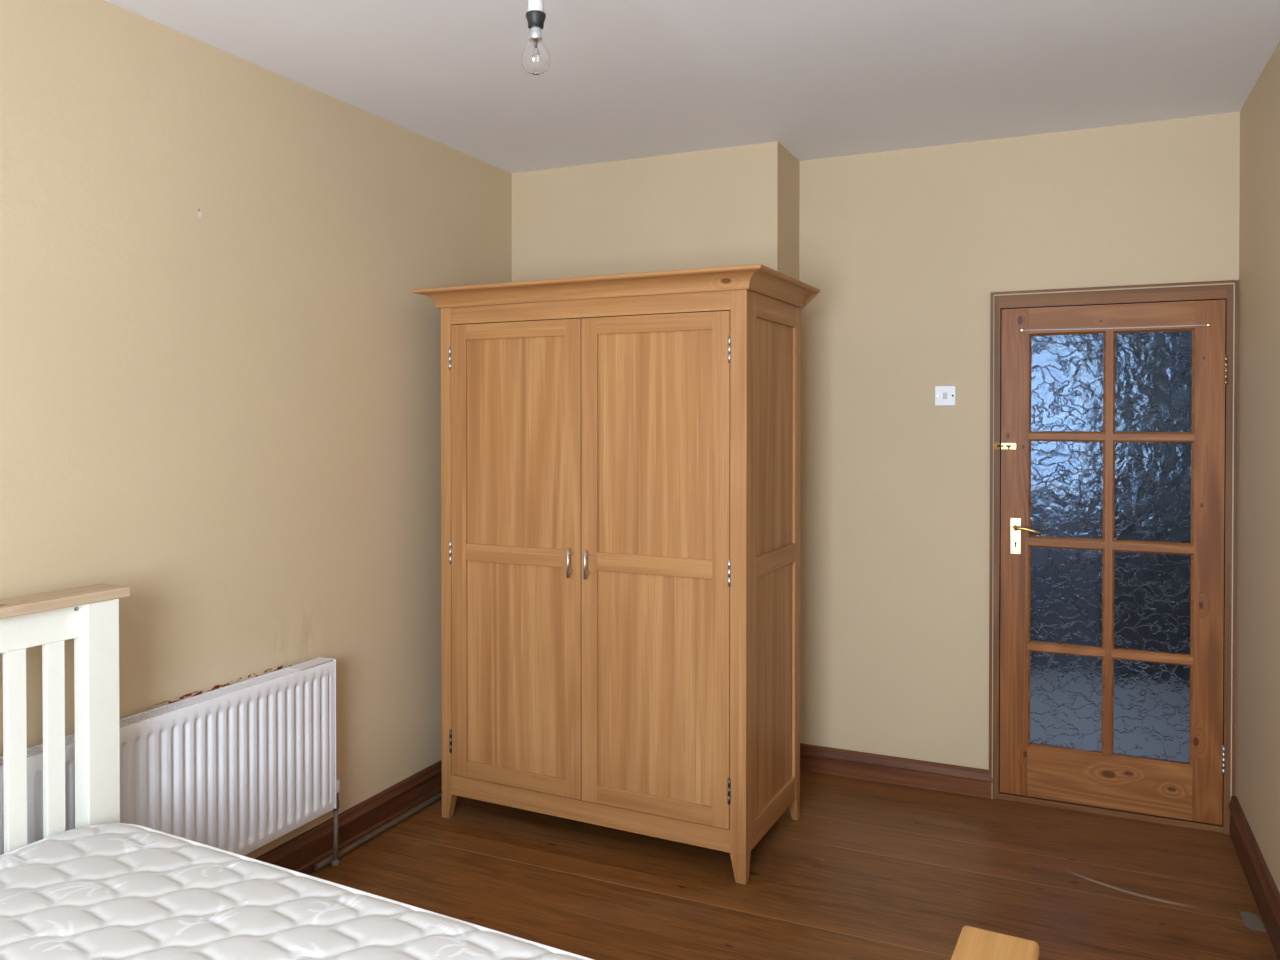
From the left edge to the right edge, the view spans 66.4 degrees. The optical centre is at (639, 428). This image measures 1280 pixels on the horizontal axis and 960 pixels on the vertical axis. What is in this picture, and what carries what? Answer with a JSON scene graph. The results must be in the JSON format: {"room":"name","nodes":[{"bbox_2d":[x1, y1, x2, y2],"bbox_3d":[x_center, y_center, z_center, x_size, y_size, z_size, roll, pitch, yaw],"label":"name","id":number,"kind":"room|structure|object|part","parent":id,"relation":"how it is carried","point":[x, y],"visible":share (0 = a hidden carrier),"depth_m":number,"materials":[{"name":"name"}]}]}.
{"room":"bedroom","nodes":[
{"label":"bedroom","id":0,"kind":"room"},
{"bbox_2d":[0,0,511,858],"bbox_3d":[-1.644,0.184,2.514,0.150,2.722,5.602,0,1,25],"label":"wall","id":1,"kind":"structure","parent":0,"point":[220,358],"depth_m":3.07,"materials":[{"name":"beige paint"}]},
{"bbox_2d":[0,657,339,866],"bbox_3d":[-1.381,1.174,2.796,0.100,0.737,1.463,0,1,25],"label":"radiator","id":2,"kind":"object","parent":1,"relation":"attached to","point":[239,767],"visible":0.66,"depth_m":2.98,"materials":[{"name":"white metal"}]},
{"bbox_2d":[0,657,333,766],"bbox_3d":[-1.383,0.811,2.764,0.070,0.009,1.404,0,1,25],"label":"grille","id":3,"kind":"object","parent":2,"relation":"attached to","point":[152,718],"depth_m":2.91,"materials":[{"name":"white metal"}]},
{"bbox_2d":[255,760,441,874],"bbox_3d":[-1.625,1.480,2.347,0.034,0.135,4.991,0,1,25],"label":"baseboard","id":4,"kind":"structure","parent":1,"relation":"attached to","point":[300,854],"depth_m":3.61,"materials":[{"name":"brown wood"}]},
{"bbox_2d":[512,141,799,281],"bbox_3d":[0.055,0.164,4.497,1.292,2.722,0.342,0,1,25],"label":"wall","id":5,"kind":"structure","parent":0,"point":[736,205],"depth_m":4.29,"materials":[{"name":"beige paint"}]},
{"bbox_2d":[105,0,1279,173],"bbox_3d":[-0.165,-1.231,1.867,3.366,0.120,5.682,0,1,25],"label":"ceiling","id":6,"kind":"structure","parent":0,"point":[623,79],"depth_m":3.20,"materials":[{"name":"paint"}]},
{"bbox_2d":[522,0,549,74],"bbox_3d":[-0.230,-0.978,2.154,0.096,0.392,0.096,0,1,25],"label":"pendant lamp","id":7,"kind":"object","parent":6,"relation":"hanging from","point":[535,56],"visible":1,"depth_m":2.14,"materials":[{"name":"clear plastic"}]},
{"bbox_3d":[-0.230,-0.822,2.156,0.063,0.080,0.063,0,1,25],"label":"bulb","id":8,"kind":"part","parent":7,"relation":"part of","materials":[{"name":"clear glass"}]},
{"bbox_2d":[309,770,1277,959],"bbox_3d":[-0.181,1.612,1.860,3.366,0.120,5.602,0,1,25],"label":"floor","id":9,"kind":"structure","parent":0,"point":[867,869],"depth_m":3.34,"materials":[{"name":"brown wood"}]},
{"bbox_2d":[314,792,441,870],"bbox_3d":[-0.851,1.516,3.983,0.023,0.025,1.311,0,1,25],"label":"pipe","id":10,"kind":"object","parent":9,"relation":"on","point":[371,835],"visible":0.71,"depth_m":3.67,"materials":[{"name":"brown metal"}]},
{"bbox_2d":[0,583,1038,959],"bbox_3d":[-0.754,0.988,1.363,2.293,1.138,1.544,0,1,28],"label":"bed","id":11,"kind":"object","parent":9,"relation":"on","point":[89,615],"visible":0.75,"depth_m":2.39,"materials":[{"name":"white paint"}]},
{"bbox_3d":[-1.711,0.483,1.858,0.022,0.086,1.318,0,1,28],"label":"rail","id":12,"kind":"part","parent":11,"relation":"part of","materials":[{"name":"white paint"}]},
{"bbox_3d":[-1.719,0.427,1.861,0.115,0.026,1.544,0,1,28],"label":"capping rail","id":13,"kind":"part","parent":11,"relation":"part of","materials":[{"name":"brown wood"}]},
{"bbox_3d":[-1.374,0.990,2.479,0.057,1.112,0.085,0,1,28],"label":"post","id":14,"kind":"part","parent":11,"relation":"part of","materials":[{"name":"white paint"}]},
{"bbox_2d":[0,823,593,959],"bbox_3d":[-0.789,1.089,1.381,1.991,0.245,1.413,0,1,28],"label":"mattress","id":15,"kind":"object","parent":11,"relation":"on","point":[114,891],"visible":1,"depth_m":1.95,"materials":[{"name":"white fabric"}]},
{"bbox_3d":[0.212,0.813,0.858,0.115,0.026,1.544,0,1,28],"label":"capping rail","id":16,"kind":"part","parent":11,"relation":"part of","materials":[{"name":"brown wood"}]},
{"bbox_2d":[412,264,819,884],"bbox_3d":[-0.093,0.495,3.805,1.425,2.074,0.694,0,1,26],"label":"wardrobe","id":17,"kind":"object","parent":9,"relation":"on","point":[621,453],"visible":1,"depth_m":3.54,"materials":[{"name":"brown wood"}]},
{"bbox_3d":[-0.750,0.528,3.856,0.047,2.007,0.050,0,1,26],"label":"leg","id":18,"kind":"part","parent":17,"relation":"part of","materials":[{"name":"brown wood"}]},
{"bbox_3d":[-0.469,0.052,3.700,0.451,0.794,0.008,0,1,26],"label":"panel","id":19,"kind":"part","parent":17,"relation":"part of","materials":[{"name":"brown wood"}]},
{"bbox_3d":[-0.472,0.477,3.704,0.580,1.760,0.022,0,1,26],"label":"door","id":20,"kind":"part","parent":17,"relation":"part of","materials":[{"name":"brown wood"}]},
{"bbox_3d":[-0.469,0.902,3.708,0.451,0.788,0.008,0,1,26],"label":"panel","id":21,"kind":"part","parent":17,"relation":"part of","materials":[{"name":"brown wood"}]},
{"bbox_3d":[-0.256,0.489,3.564,0.011,0.106,0.038,0,1,26],"label":"handle","id":22,"kind":"part","parent":17,"relation":"part of","materials":[{"name":"silver metal"}]},
{"bbox_3d":[-0.192,0.489,3.532,0.011,0.106,0.038,0,1,26],"label":"handle","id":23,"kind":"part","parent":17,"relation":"part of","materials":[{"name":"silver metal"}]},
{"bbox_3d":[-0.212,-0.438,3.567,1.164,0.068,0.023,0,1,26],"label":"rail","id":24,"kind":"part","parent":17,"relation":"part of","materials":[{"name":"brown wood"}]},
{"bbox_3d":[-0.212,1.399,3.586,1.164,0.076,0.023,0,1,26],"label":"rail","id":25,"kind":"part","parent":17,"relation":"part of","materials":[{"name":"brown wood"}]},
{"bbox_3d":[-0.093,-0.506,3.794,1.425,0.070,0.694,0,1,26],"label":"cornice","id":26,"kind":"part","parent":17,"relation":"part of","materials":[{"name":"brown wood"}]},
{"bbox_3d":[0.051,0.905,3.451,0.454,0.788,0.008,0,1,26],"label":"panel","id":27,"kind":"part","parent":17,"relation":"part of","materials":[{"name":"brown wood"}]},
{"bbox_3d":[0.049,0.480,3.446,0.576,1.760,0.022,0,1,26],"label":"door","id":28,"kind":"part","parent":17,"relation":"part of","materials":[{"name":"brown wood"}]},
{"bbox_3d":[0.051,0.055,3.443,0.454,0.794,0.008,0,1,26],"label":"panel","id":29,"kind":"part","parent":17,"relation":"part of","materials":[{"name":"brown wood"}]},
{"bbox_3d":[0.342,0.533,3.318,0.058,2.007,0.050,0,1,26],"label":"leg","id":30,"kind":"part","parent":17,"relation":"part of","materials":[{"name":"brown wood"}]},
{"bbox_3d":[0.483,0.484,3.563,0.021,1.913,0.516,0,1,26],"label":"frame","id":31,"kind":"part","parent":17,"relation":"part of","materials":[{"name":"brown wood"}]},
{"bbox_3d":[0.487,0.933,3.587,0.008,0.844,0.454,0,1,26],"label":"panel","id":32,"kind":"part","parent":17,"relation":"part of","materials":[{"name":"brown wood"}]},
{"bbox_3d":[0.487,0.028,3.577,0.008,0.838,0.454,0,1,26],"label":"panel","id":33,"kind":"part","parent":17,"relation":"part of","materials":[{"name":"brown wood"}]},
{"bbox_3d":[0.598,0.528,3.823,0.045,2.007,0.050,0,1,26],"label":"leg","id":34,"kind":"part","parent":17,"relation":"part of","materials":[{"name":"brown wood"}]},
{"bbox_2d":[1240,912,1265,931],"bbox_3d":[1.914,1.539,3.056,0.056,0.002,0.115,0,1,25],"label":"floor patch","id":35,"kind":"structure","parent":9,"relation":"on","point":[1250,920],"depth_m":3.05,"materials":[{"name":"grey"}]},
{"bbox_2d":[799,112,1239,800],"bbox_3d":[1.516,0.168,4.083,1.711,2.722,0.120,0,1,25],"label":"wall","id":36,"kind":"structure","parent":0,"point":[905,251],"depth_m":4.15,"materials":[{"name":"beige paint"}]},
{"bbox_2d":[800,743,993,798],"bbox_3d":[1.085,1.472,4.215,0.829,0.112,0.024,0,1,25],"label":"baseboard","id":37,"kind":"structure","parent":36,"relation":"attached to","point":[971,781],"depth_m":4.20,"materials":[{"name":"brown wood"}]},
{"bbox_2d":[935,386,955,405],"bbox_3d":[1.284,-0.138,4.113,0.085,0.085,0.013,0,1,25],"label":"light switch","id":38,"kind":"object","parent":36,"relation":"attached to","point":[944,395],"visible":1,"depth_m":4.11,"materials":[{"name":"white plastic"}]},
{"bbox_2d":[994,300,1227,824],"bbox_3d":[1.835,0.507,3.859,0.826,1.990,0.089,0,1,25],"label":"door","id":39,"kind":"structure","parent":36,"relation":"in","point":[1127,641],"depth_m":3.86,"materials":[{"name":"brown wood"}]},
{"bbox_3d":[1.536,0.439,3.998,0.039,0.146,0.006,0,1,25],"label":"lock plate","id":40,"kind":"part","parent":39,"relation":"part of","materials":[{"name":"white metal"}]},
{"bbox_3d":[1.569,0.410,3.956,0.118,0.030,0.046,0,1,25],"label":"handle","id":41,"kind":"part","parent":39,"relation":"part of","materials":[{"name":"gold metal"}]},
{"bbox_3d":[1.716,1.100,3.944,0.265,0.380,0.004,0,1,25],"label":"pane","id":42,"kind":"part","parent":39,"relation":"part of","materials":[{"name":"clear glass"}]},
{"bbox_3d":[1.716,0.677,3.940,0.265,0.385,0.004,0,1,25],"label":"pane","id":43,"kind":"part","parent":39,"relation":"part of","materials":[{"name":"clear glass"}]},
{"bbox_3d":[1.716,0.246,3.936,0.265,0.387,0.004,0,1,25],"label":"pane","id":44,"kind":"part","parent":39,"relation":"part of","materials":[{"name":"clear glass"}]},
{"bbox_3d":[1.716,-0.183,3.931,0.265,0.388,0.004,0,1,25],"label":"pane","id":45,"kind":"part","parent":39,"relation":"part of","materials":[{"name":"clear glass"}]},
{"bbox_3d":[1.996,1.101,3.817,0.264,0.380,0.004,0,1,25],"label":"pane","id":46,"kind":"part","parent":39,"relation":"part of","materials":[{"name":"clear glass"}]},
{"bbox_3d":[1.996,0.678,3.812,0.264,0.385,0.004,0,1,25],"label":"pane","id":47,"kind":"part","parent":39,"relation":"part of","materials":[{"name":"clear glass"}]},
{"bbox_3d":[1.996,0.247,3.808,0.264,0.387,0.004,0,1,25],"label":"pane","id":48,"kind":"part","parent":39,"relation":"part of","materials":[{"name":"clear glass"}]},
{"bbox_3d":[1.996,-0.181,3.804,0.264,0.388,0.004,0,1,25],"label":"pane","id":49,"kind":"part","parent":39,"relation":"part of","materials":[{"name":"clear glass"}]},
{"bbox_2d":[999,790,1222,832],"bbox_3d":[1.869,1.520,3.922,0.801,0.022,0.106,0,1,25],"label":"trim","id":50,"kind":"structure","parent":36,"relation":"attached to","point":[1006,796],"depth_m":3.86,"materials":[{"name":"brown wood"}]},
{"bbox_2d":[989,280,1238,834],"bbox_3d":[1.870,0.486,3.913,0.878,2.090,0.142,0,1,25],"label":"trim","id":51,"kind":"structure","parent":36,"relation":"attached to","point":[1228,290],"depth_m":3.78,"materials":[{"name":"brown wood"}]},
{"bbox_2d":[1236,41,1279,892],"bbox_3d":[1.250,0.197,1.208,0.150,2.722,5.336,0,1,24],"label":"wall","id":52,"kind":"structure","parent":0,"point":[1258,517],"depth_m":3.26,"materials":[{"name":"beige paint"}]},
{"bbox_2d":[1228,796,1279,959],"bbox_3d":[1.165,1.483,1.249,0.026,0.150,5.314,0,1,24],"label":"baseboard","id":53,"kind":"structure","parent":52,"relation":"attached to","point":[1265,892],"depth_m":3.17,"materials":[{"name":"brown wood"}]}
]}

